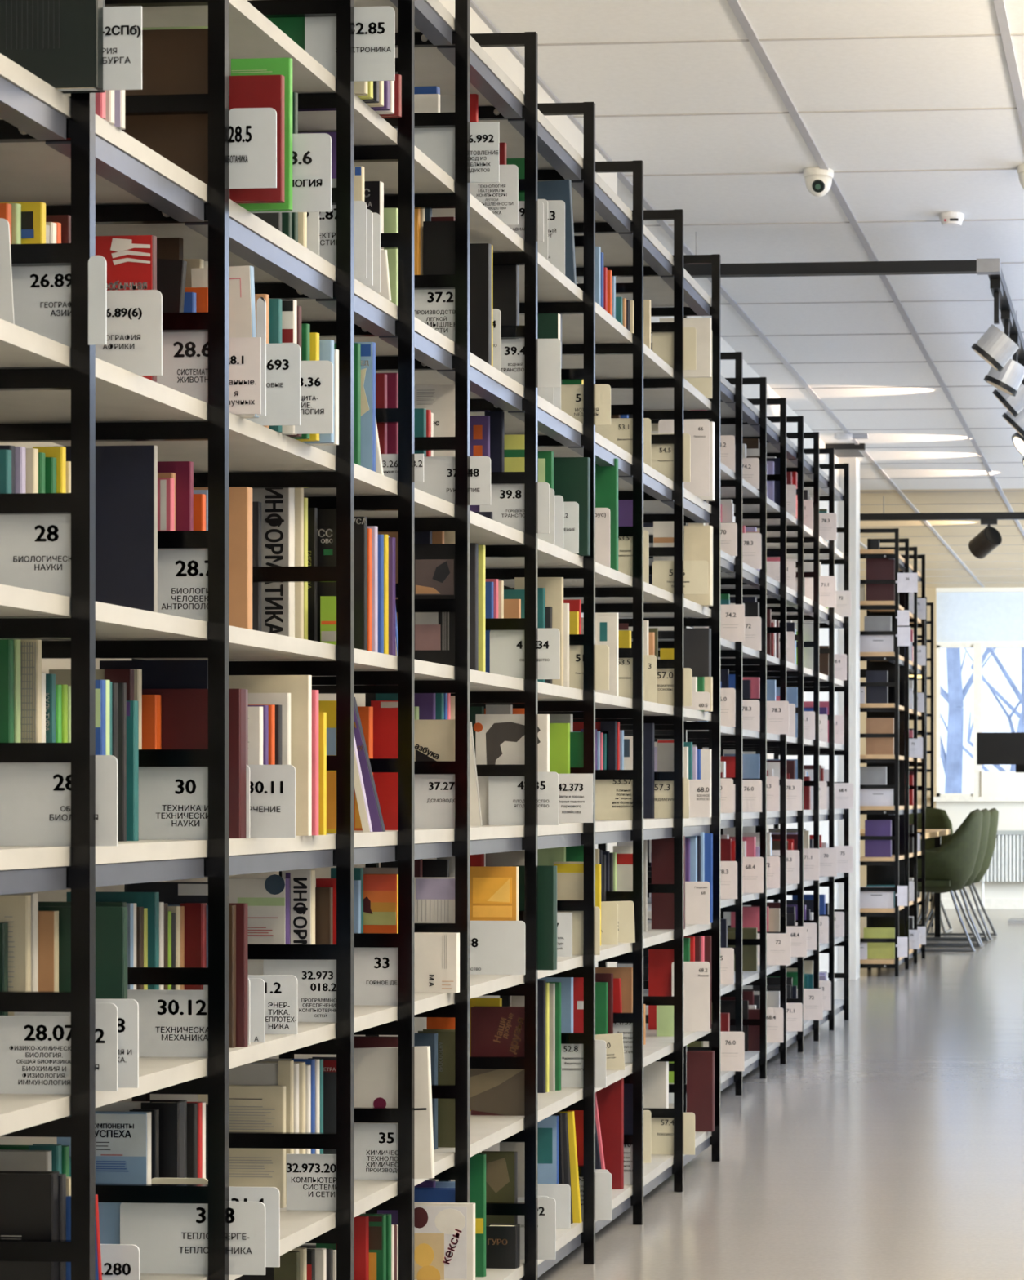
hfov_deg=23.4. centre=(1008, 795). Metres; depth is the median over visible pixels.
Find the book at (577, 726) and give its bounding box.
[573,721,619,769]
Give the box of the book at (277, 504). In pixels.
[252,488,294,637]
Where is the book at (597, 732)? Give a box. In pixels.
[573,731,599,769]
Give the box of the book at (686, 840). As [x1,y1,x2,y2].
[684,838,689,881]
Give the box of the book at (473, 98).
[469,93,478,122]
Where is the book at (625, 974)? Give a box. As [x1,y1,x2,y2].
[595,967,632,1013]
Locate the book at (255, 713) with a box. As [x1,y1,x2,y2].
[248,706,262,764]
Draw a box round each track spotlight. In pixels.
[968,519,1001,558]
[970,278,1018,372]
[983,310,1023,395]
[991,334,1023,417]
[1001,360,1023,437]
[1011,432,1023,456]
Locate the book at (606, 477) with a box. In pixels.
[595,457,617,570]
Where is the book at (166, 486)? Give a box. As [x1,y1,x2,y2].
[157,477,174,531]
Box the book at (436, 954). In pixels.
[413,932,459,992]
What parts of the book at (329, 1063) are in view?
panel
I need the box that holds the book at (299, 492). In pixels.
[294,488,303,639]
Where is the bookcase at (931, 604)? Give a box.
[908,596,933,929]
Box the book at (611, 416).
[610,415,620,417]
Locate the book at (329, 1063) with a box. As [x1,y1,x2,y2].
[307,1057,336,1154]
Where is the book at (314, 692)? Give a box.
[311,689,318,835]
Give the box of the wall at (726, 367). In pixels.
[617,315,838,990]
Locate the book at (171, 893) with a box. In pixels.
[124,882,208,905]
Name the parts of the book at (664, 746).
panel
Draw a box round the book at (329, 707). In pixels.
[318,700,336,833]
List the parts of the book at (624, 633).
panel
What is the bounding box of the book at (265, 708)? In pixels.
[248,705,268,764]
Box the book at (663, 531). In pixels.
[653,521,673,561]
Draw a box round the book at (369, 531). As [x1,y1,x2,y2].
[367,528,371,651]
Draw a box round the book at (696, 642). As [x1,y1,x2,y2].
[683,627,711,711]
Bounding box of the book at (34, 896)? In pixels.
[8,893,38,991]
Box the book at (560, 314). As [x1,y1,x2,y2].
[560,314,561,384]
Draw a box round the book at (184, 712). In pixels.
[142,688,248,838]
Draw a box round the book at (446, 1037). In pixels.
[417,1029,454,1147]
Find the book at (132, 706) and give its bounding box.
[126,700,138,840]
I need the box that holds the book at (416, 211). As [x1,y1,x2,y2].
[413,208,420,275]
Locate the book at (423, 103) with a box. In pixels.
[413,93,439,112]
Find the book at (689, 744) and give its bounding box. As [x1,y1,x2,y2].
[683,742,692,779]
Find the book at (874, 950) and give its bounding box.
[863,927,894,959]
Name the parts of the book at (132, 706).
panel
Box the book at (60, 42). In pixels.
[0,0,104,93]
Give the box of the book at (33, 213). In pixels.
[0,201,45,244]
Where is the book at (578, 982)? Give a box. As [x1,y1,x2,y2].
[573,977,583,1032]
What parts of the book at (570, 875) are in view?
panel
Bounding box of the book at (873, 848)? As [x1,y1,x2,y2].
[864,819,891,857]
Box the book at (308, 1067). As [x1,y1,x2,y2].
[305,1064,311,1154]
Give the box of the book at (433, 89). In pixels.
[413,85,439,94]
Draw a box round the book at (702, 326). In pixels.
[658,317,711,377]
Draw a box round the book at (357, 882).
[354,880,360,933]
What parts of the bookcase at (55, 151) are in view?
frame, frame, frame, frame, frame, frame, frame, frame, frame, frame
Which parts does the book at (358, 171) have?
panel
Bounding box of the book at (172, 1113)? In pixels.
[141,1099,186,1177]
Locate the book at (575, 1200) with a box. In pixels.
[559,1111,582,1222]
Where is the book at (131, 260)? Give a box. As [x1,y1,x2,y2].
[95,235,156,382]
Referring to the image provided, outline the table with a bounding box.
[859,829,950,937]
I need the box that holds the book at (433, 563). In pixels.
[413,543,454,666]
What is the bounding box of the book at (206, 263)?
[204,261,208,267]
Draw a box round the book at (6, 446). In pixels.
[0,444,15,493]
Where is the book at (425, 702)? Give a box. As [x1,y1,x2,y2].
[413,693,435,719]
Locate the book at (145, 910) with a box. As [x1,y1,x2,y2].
[143,908,147,989]
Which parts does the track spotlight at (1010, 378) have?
arm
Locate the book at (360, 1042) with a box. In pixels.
[354,1035,398,1048]
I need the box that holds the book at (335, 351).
[306,349,338,445]
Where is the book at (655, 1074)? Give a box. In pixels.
[643,1061,668,1108]
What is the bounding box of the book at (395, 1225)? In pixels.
[394,1224,396,1279]
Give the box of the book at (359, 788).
[354,737,372,831]
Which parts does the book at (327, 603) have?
panel, panel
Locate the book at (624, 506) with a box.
[617,499,632,526]
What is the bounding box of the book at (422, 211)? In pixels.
[420,208,424,275]
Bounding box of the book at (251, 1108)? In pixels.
[197,1084,285,1208]
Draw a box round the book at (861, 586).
[859,584,864,600]
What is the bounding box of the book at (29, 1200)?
[0,1170,59,1279]
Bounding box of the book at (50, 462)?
[44,457,56,493]
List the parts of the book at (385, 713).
panel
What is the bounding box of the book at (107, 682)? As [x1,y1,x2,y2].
[105,680,109,755]
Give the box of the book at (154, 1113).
[129,1108,159,1178]
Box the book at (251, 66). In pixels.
[231,57,292,211]
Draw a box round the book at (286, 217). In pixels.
[281,212,292,238]
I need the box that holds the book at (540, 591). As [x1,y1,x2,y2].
[537,587,545,682]
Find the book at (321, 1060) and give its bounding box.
[319,1058,323,1154]
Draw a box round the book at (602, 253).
[600,252,603,308]
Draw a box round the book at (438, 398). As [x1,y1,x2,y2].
[413,384,454,456]
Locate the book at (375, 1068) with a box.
[354,1045,434,1178]
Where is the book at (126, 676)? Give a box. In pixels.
[104,669,133,700]
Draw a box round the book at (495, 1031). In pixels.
[469,1006,524,1115]
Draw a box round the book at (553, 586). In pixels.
[514,577,563,685]
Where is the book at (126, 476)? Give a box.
[64,444,157,612]
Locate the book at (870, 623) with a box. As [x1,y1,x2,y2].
[863,616,891,631]
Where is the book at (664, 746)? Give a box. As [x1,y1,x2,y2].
[657,738,673,771]
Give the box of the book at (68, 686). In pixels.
[67,685,71,742]
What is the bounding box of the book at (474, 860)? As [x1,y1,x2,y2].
[469,853,484,866]
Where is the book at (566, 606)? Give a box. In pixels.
[563,603,568,687]
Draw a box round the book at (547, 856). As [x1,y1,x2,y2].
[537,846,565,866]
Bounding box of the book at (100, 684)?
[95,680,105,755]
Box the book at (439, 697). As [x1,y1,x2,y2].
[375,693,444,719]
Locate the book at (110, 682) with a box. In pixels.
[109,681,111,755]
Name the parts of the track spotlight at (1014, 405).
arm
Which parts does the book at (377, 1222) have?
panel, panel, panel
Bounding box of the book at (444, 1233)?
[413,1202,475,1279]
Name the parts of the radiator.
panel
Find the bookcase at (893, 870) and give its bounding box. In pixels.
[859,528,924,976]
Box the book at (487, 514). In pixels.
[474,511,492,519]
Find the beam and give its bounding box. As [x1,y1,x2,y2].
[824,443,865,457]
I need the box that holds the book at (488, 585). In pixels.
[484,582,493,672]
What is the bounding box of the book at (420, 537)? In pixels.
[413,531,431,544]
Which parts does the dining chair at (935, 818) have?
leg, leg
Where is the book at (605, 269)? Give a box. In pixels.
[603,266,607,311]
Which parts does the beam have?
edge rail, panel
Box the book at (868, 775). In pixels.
[859,766,886,784]
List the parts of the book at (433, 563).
panel, panel, panel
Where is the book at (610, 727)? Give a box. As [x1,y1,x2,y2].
[600,721,616,769]
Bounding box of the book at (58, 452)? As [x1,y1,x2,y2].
[32,446,66,493]
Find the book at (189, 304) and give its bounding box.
[183,292,195,312]
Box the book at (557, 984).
[545,982,560,1090]
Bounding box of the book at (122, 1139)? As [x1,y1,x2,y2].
[57,1111,151,1244]
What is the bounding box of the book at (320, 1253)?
[306,1248,326,1279]
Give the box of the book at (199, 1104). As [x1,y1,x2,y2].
[146,1101,202,1177]
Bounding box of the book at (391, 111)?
[374,80,394,114]
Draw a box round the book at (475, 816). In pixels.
[469,721,482,826]
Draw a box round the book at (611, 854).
[609,853,613,891]
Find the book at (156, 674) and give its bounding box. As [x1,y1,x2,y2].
[99,660,208,688]
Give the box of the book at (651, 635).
[648,632,654,655]
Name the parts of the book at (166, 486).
panel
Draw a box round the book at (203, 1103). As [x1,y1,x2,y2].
[202,1102,205,1178]
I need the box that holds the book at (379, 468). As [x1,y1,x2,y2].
[375,418,383,475]
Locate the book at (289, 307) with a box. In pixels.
[280,299,297,435]
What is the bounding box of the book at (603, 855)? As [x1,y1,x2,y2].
[602,854,605,902]
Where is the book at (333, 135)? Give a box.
[297,131,336,178]
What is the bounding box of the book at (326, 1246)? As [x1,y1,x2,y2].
[315,1213,391,1279]
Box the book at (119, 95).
[113,89,124,129]
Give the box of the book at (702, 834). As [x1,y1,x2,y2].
[697,832,704,881]
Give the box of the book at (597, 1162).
[595,1120,601,1169]
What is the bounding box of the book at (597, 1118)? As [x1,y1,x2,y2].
[595,1093,604,1169]
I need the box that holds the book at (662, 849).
[651,835,684,928]
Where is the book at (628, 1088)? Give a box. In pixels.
[623,1084,632,1134]
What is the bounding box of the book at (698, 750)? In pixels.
[697,749,700,779]
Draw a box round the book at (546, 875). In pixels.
[512,865,556,969]
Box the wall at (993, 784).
[859,587,1023,908]
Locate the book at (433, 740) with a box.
[413,719,454,761]
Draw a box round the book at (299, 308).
[286,306,301,437]
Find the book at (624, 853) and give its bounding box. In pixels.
[613,845,632,891]
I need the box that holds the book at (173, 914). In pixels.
[171,912,175,990]
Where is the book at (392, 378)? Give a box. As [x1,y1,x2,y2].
[375,373,398,453]
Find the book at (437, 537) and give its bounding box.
[377,531,444,632]
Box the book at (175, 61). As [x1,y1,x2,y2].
[121,28,208,185]
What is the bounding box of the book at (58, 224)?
[53,222,61,243]
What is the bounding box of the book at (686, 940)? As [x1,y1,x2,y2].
[683,937,689,961]
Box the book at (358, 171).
[354,166,364,201]
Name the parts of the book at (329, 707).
panel, panel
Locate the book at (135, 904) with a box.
[133,902,136,989]
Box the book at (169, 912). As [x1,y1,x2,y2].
[168,911,171,990]
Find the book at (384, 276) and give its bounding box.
[376,249,391,301]
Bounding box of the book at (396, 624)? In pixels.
[388,535,398,656]
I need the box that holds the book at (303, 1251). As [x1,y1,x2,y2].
[289,1247,306,1279]
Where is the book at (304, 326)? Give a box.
[291,323,309,439]
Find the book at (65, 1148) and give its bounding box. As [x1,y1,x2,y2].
[0,1144,69,1177]
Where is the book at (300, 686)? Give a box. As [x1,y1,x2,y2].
[228,675,311,835]
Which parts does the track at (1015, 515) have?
cross rail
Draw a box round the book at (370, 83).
[356,80,373,99]
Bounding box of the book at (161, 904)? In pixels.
[159,902,164,990]
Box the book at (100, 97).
[95,90,105,119]
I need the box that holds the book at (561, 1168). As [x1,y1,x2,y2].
[552,1113,564,1184]
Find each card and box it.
[0,217,14,324]
[0,514,71,596]
[0,755,117,845]
[0,1015,71,1094]
[11,265,71,346]
[13,1003,117,1091]
[57,5,142,91]
[88,255,106,345]
[95,289,162,375]
[95,999,138,1088]
[100,1244,139,1279]
[120,1201,265,1275]
[127,989,208,1057]
[138,766,208,839]
[151,1177,208,1184]
[156,331,208,403]
[157,549,208,622]
[203,977,249,1044]
[228,107,276,188]
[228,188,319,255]
[228,337,260,414]
[228,1186,279,1266]
[245,764,249,838]
[246,342,300,425]
[247,975,297,1034]
[248,764,295,837]
[248,977,264,1042]
[249,133,331,213]
[256,297,266,415]
[262,959,336,1022]
[284,360,333,434]
[286,1154,336,1210]
[304,5,395,81]
[319,177,336,266]
[354,200,366,278]
[354,947,398,1005]
[354,1123,398,1179]
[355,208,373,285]
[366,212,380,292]
[380,453,423,482]
[395,127,454,179]
[413,288,454,342]
[413,456,490,505]
[413,773,454,828]
[469,121,498,182]
[469,164,518,224]
[469,920,524,974]
[479,482,549,533]
[488,771,558,825]
[489,627,559,679]
[492,308,501,371]
[501,338,560,387]
[506,200,543,241]
[517,1197,555,1259]
[537,199,547,260]
[537,387,553,404]
[537,488,554,545]
[537,1183,570,1228]
[546,200,564,275]
[553,386,560,409]
[554,495,563,548]
[556,906,599,955]
[556,912,572,956]
[558,773,592,822]
[560,384,610,424]
[560,1040,605,1088]
[563,502,578,553]
[568,644,608,689]
[578,1172,611,1220]
[582,507,609,567]
[595,417,632,455]
[595,779,632,820]
[595,1033,624,1070]
[595,1168,608,1172]
[600,902,617,944]
[603,900,635,942]
[613,1022,632,1062]
[617,536,632,577]
[617,657,632,698]
[623,1144,632,1184]
[643,417,650,466]
[643,529,648,583]
[643,654,656,702]
[643,1110,650,1163]
[650,433,689,482]
[650,1112,694,1155]
[652,327,696,369]
[652,560,707,595]
[653,777,688,818]
[656,667,692,706]
[657,418,709,496]
[671,961,709,1031]
[683,691,709,710]
[684,329,711,398]
[684,881,709,924]
[688,779,709,817]
[704,604,744,641]
[705,522,737,555]
[720,435,734,469]
[720,688,735,727]
[720,777,733,813]
[720,861,737,898]
[720,947,733,984]
[720,1031,744,1071]
[730,457,759,488]
[732,616,760,650]
[733,779,761,812]
[742,533,761,568]
[742,699,759,731]
[742,857,763,893]
[756,933,790,964]
[766,560,795,590]
[766,700,788,733]
[766,776,778,811]
[766,856,779,888]
[766,1007,782,1042]
[772,849,799,884]
[775,703,795,737]
[778,631,794,663]
[786,484,795,517]
[786,778,801,810]
[786,926,806,956]
[786,1003,802,1031]
[795,922,816,950]
[796,499,813,528]
[796,988,822,1020]
[803,711,814,739]
[803,848,818,879]
[804,575,835,607]
[811,512,836,540]
[812,714,827,742]
[818,781,826,808]
[818,847,836,876]
[818,915,828,943]
[818,980,831,1010]
[827,591,850,616]
[834,653,846,679]
[834,715,843,744]
[834,782,853,808]
[834,845,853,872]
[834,911,844,937]
[859,635,893,652]
[859,686,864,703]
[859,788,893,805]
[859,886,893,908]
[859,942,866,959]
[908,592,913,613]
[908,641,911,661]
[908,688,912,709]
[908,738,920,757]
[908,880,913,901]
[908,929,919,949]
[916,598,925,618]
[916,645,925,665]
[916,693,924,711]
[916,737,922,758]
[916,833,919,851]
[916,926,925,944]
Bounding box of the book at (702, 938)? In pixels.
[700,936,704,961]
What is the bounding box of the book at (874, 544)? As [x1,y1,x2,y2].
[870,540,879,549]
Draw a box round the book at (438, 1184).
[435,1181,454,1187]
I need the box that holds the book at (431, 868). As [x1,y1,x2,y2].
[380,859,448,877]
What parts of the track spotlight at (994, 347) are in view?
arm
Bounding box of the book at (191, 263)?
[182,258,204,287]
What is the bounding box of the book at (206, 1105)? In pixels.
[205,1104,208,1179]
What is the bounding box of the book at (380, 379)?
[375,373,386,453]
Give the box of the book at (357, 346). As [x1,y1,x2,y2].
[333,342,360,466]
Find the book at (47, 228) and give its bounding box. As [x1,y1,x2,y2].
[45,224,49,243]
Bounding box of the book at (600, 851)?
[599,849,602,902]
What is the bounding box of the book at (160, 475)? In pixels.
[157,472,175,531]
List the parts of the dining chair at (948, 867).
leg, leg, leg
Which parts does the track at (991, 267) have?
cross rail, aisle rail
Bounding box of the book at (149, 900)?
[66,891,159,990]
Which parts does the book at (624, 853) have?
panel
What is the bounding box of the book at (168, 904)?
[168,904,208,967]
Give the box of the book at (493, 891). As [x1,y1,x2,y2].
[469,866,518,920]
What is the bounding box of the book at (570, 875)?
[553,862,583,900]
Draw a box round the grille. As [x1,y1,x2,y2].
[995,830,1023,835]
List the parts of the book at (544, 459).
panel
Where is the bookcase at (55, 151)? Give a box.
[0,0,719,1279]
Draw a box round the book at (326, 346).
[302,339,333,443]
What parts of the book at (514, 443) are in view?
panel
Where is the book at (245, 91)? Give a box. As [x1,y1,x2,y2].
[229,75,284,204]
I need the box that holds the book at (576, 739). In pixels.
[569,732,583,767]
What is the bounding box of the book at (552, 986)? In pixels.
[549,983,555,1091]
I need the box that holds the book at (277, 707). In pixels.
[275,704,281,764]
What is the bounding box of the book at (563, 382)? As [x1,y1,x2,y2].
[561,380,583,384]
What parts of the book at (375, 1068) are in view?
panel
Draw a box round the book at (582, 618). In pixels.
[581,617,583,634]
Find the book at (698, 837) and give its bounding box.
[697,835,700,881]
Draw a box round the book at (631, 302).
[629,300,633,333]
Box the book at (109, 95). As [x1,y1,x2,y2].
[105,89,114,124]
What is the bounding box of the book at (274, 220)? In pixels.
[252,212,281,231]
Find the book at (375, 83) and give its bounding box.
[361,80,378,102]
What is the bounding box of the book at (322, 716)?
[318,712,326,835]
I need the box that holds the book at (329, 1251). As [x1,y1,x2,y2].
[326,1248,333,1279]
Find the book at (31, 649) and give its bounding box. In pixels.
[18,639,41,742]
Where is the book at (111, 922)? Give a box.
[38,906,127,999]
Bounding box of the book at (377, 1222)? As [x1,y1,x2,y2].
[359,1213,386,1279]
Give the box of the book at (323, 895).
[315,887,333,944]
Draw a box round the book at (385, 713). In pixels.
[370,700,398,830]
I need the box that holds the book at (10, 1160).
[0,1149,51,1171]
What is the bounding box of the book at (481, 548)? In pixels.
[478,545,484,671]
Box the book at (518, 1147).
[499,1142,524,1197]
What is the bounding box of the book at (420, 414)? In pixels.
[413,408,426,456]
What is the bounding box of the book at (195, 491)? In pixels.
[193,489,208,530]
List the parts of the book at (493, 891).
panel, panel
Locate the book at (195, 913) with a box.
[180,902,207,990]
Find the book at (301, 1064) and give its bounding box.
[252,1061,305,1154]
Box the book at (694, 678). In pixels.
[692,676,697,691]
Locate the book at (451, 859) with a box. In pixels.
[436,856,454,877]
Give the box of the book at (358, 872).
[330,867,363,933]
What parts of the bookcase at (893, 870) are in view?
panel, frame, frame, frame, frame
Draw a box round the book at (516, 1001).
[511,995,524,1006]
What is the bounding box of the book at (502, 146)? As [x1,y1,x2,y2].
[498,142,506,164]
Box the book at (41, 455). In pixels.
[38,452,44,493]
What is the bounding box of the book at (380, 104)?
[365,80,383,106]
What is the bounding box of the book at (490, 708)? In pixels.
[485,704,512,714]
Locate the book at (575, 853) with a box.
[565,845,583,862]
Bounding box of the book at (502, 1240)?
[485,1223,519,1268]
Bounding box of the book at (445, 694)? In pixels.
[444,693,447,719]
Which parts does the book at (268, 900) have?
panel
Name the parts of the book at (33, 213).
panel, panel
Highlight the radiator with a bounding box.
[979,830,1023,906]
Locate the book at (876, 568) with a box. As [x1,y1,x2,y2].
[866,558,894,600]
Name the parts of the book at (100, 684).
panel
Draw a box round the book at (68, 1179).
[66,1177,71,1195]
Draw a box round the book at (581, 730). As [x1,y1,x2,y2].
[580,728,596,769]
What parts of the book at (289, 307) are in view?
panel, panel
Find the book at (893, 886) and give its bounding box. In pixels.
[866,884,894,907]
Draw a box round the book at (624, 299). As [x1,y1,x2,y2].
[622,297,626,328]
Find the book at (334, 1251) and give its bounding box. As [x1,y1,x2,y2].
[333,1249,336,1279]
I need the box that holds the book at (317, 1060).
[257,1058,319,1154]
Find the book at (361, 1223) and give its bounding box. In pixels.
[335,1215,368,1279]
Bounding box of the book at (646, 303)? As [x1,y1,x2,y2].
[643,299,650,349]
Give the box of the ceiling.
[471,0,1023,588]
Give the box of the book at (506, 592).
[503,589,524,599]
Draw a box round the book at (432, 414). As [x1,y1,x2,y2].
[431,413,433,456]
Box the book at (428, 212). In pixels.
[424,208,431,221]
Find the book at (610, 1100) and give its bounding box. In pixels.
[595,1077,623,1189]
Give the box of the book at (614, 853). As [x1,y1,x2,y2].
[609,852,616,891]
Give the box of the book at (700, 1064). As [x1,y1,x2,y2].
[686,1050,714,1131]
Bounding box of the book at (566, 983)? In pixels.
[537,977,573,1032]
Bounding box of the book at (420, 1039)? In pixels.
[413,1032,437,1150]
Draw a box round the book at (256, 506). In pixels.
[252,502,261,631]
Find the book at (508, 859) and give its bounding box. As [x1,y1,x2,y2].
[485,851,524,866]
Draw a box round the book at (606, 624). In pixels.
[595,613,617,696]
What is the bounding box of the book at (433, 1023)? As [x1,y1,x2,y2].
[426,1017,454,1029]
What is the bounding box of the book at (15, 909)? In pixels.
[0,894,31,1015]
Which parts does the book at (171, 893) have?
panel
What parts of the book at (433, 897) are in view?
panel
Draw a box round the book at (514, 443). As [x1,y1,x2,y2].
[504,434,524,471]
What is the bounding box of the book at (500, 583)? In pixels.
[497,580,503,617]
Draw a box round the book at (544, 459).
[537,451,553,488]
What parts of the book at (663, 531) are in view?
panel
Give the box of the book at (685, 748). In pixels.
[683,746,688,778]
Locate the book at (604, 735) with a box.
[603,733,606,769]
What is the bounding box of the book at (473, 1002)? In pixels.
[469,997,502,1111]
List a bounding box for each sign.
[895,573,917,592]
[895,610,909,626]
[895,626,910,645]
[895,885,906,906]
[895,937,906,957]
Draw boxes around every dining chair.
[908,807,952,933]
[916,808,982,952]
[916,808,990,946]
[924,808,998,940]
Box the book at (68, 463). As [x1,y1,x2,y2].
[66,461,71,493]
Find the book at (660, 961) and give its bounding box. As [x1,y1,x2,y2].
[648,936,694,1030]
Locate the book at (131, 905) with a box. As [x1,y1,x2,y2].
[129,902,133,989]
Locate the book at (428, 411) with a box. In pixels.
[426,409,431,456]
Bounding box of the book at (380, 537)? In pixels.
[377,534,383,653]
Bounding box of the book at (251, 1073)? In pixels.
[228,1062,298,1154]
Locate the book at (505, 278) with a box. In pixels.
[492,265,519,338]
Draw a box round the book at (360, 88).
[354,80,367,95]
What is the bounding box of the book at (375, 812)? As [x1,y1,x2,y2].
[354,697,385,831]
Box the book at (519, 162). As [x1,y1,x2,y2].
[506,157,524,200]
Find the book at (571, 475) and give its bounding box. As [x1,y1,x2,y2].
[553,457,590,555]
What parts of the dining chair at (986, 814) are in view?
leg, leg, leg, leg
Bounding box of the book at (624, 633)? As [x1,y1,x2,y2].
[617,623,631,648]
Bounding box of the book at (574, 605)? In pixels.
[563,600,581,634]
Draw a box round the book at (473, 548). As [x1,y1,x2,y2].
[469,542,478,671]
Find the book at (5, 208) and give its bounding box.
[0,203,11,244]
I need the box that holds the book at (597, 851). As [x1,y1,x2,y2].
[595,848,599,864]
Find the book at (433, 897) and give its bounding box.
[413,877,454,923]
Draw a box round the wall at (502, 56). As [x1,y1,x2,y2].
[0,0,617,1244]
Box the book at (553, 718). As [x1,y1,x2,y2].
[549,714,573,732]
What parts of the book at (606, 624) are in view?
panel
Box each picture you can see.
[110,238,150,252]
[111,249,150,257]
[112,257,150,265]
[264,874,284,894]
[360,368,368,415]
[363,896,372,914]
[373,1097,386,1107]
[413,1207,427,1228]
[413,1243,433,1266]
[415,585,439,594]
[415,749,436,761]
[416,1265,439,1279]
[432,560,449,582]
[434,1208,465,1235]
[469,1068,523,1097]
[469,1068,524,1115]
[473,722,482,732]
[485,721,524,764]
[485,1157,509,1193]
[487,879,509,902]
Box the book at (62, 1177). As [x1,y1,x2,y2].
[58,1173,66,1279]
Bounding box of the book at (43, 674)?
[41,672,45,742]
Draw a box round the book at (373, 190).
[364,181,383,249]
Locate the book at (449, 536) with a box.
[444,531,454,543]
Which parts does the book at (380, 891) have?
panel, panel, panel, panel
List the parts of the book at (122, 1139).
panel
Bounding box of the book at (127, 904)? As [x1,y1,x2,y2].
[126,902,129,989]
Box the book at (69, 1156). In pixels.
[69,1155,71,1177]
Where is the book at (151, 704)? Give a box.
[142,694,161,749]
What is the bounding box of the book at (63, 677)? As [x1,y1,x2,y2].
[48,669,142,749]
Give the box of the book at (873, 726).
[866,718,893,755]
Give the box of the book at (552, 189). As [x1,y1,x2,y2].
[537,179,576,284]
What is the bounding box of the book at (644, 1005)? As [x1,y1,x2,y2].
[643,1004,645,1044]
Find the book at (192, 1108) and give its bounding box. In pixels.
[186,1102,197,1177]
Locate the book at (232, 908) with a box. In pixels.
[228,905,235,1048]
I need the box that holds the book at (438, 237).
[422,221,454,275]
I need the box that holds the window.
[933,591,1023,801]
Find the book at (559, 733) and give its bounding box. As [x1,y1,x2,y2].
[549,723,569,773]
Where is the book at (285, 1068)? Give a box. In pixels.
[277,1060,293,1204]
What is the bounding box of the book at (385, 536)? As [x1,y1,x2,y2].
[383,534,388,654]
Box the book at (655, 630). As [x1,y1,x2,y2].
[648,627,657,659]
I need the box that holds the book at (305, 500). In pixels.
[303,497,307,639]
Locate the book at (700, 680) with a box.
[697,676,704,711]
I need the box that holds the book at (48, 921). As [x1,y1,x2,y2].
[38,911,58,991]
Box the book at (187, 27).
[142,26,208,30]
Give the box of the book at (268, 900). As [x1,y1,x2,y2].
[206,874,289,975]
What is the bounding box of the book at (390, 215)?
[383,207,398,306]
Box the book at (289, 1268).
[274,1251,299,1279]
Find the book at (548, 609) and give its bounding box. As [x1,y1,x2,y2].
[545,606,551,684]
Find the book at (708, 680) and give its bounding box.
[702,676,712,711]
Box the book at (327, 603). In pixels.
[320,595,336,644]
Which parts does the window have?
pane, sill, pane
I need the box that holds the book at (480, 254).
[469,243,491,365]
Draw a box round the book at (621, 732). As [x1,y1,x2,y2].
[619,730,623,769]
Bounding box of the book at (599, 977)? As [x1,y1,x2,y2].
[595,973,613,1034]
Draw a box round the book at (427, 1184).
[377,1180,435,1224]
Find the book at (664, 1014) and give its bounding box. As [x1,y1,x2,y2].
[656,1005,673,1036]
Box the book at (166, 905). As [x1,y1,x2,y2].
[164,902,168,990]
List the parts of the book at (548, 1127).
panel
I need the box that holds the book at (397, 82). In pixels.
[378,74,401,118]
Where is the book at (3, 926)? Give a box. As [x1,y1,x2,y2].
[0,922,8,1015]
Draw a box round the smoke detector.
[938,211,964,227]
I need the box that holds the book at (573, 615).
[568,611,578,634]
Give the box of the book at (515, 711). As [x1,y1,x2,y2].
[484,708,524,714]
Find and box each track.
[683,231,1023,359]
[859,496,1023,520]
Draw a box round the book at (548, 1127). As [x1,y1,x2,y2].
[537,1115,558,1184]
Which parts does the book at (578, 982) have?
panel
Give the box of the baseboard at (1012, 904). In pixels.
[940,897,1023,909]
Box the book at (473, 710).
[469,706,484,751]
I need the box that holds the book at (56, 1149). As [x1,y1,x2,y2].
[28,1144,62,1173]
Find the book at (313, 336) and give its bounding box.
[296,332,319,441]
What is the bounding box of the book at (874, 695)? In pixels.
[866,670,888,703]
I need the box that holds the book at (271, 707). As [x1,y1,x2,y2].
[248,704,275,764]
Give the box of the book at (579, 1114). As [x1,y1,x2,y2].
[567,1110,583,1165]
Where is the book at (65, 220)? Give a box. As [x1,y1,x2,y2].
[45,214,71,243]
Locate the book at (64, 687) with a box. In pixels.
[62,684,67,742]
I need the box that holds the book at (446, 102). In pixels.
[440,94,454,112]
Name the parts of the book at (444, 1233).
panel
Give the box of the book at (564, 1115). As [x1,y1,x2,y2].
[555,1112,573,1223]
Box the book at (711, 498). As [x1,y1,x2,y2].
[697,421,714,501]
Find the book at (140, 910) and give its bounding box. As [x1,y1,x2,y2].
[136,906,143,989]
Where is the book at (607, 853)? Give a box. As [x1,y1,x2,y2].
[602,851,609,891]
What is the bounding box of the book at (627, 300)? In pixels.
[626,299,629,330]
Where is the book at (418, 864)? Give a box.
[413,858,422,877]
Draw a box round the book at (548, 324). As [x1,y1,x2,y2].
[537,313,559,339]
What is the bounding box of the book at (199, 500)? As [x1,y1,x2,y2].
[193,493,205,530]
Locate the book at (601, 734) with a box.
[600,732,603,769]
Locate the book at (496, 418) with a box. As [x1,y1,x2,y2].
[484,411,504,471]
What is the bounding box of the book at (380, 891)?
[363,874,398,933]

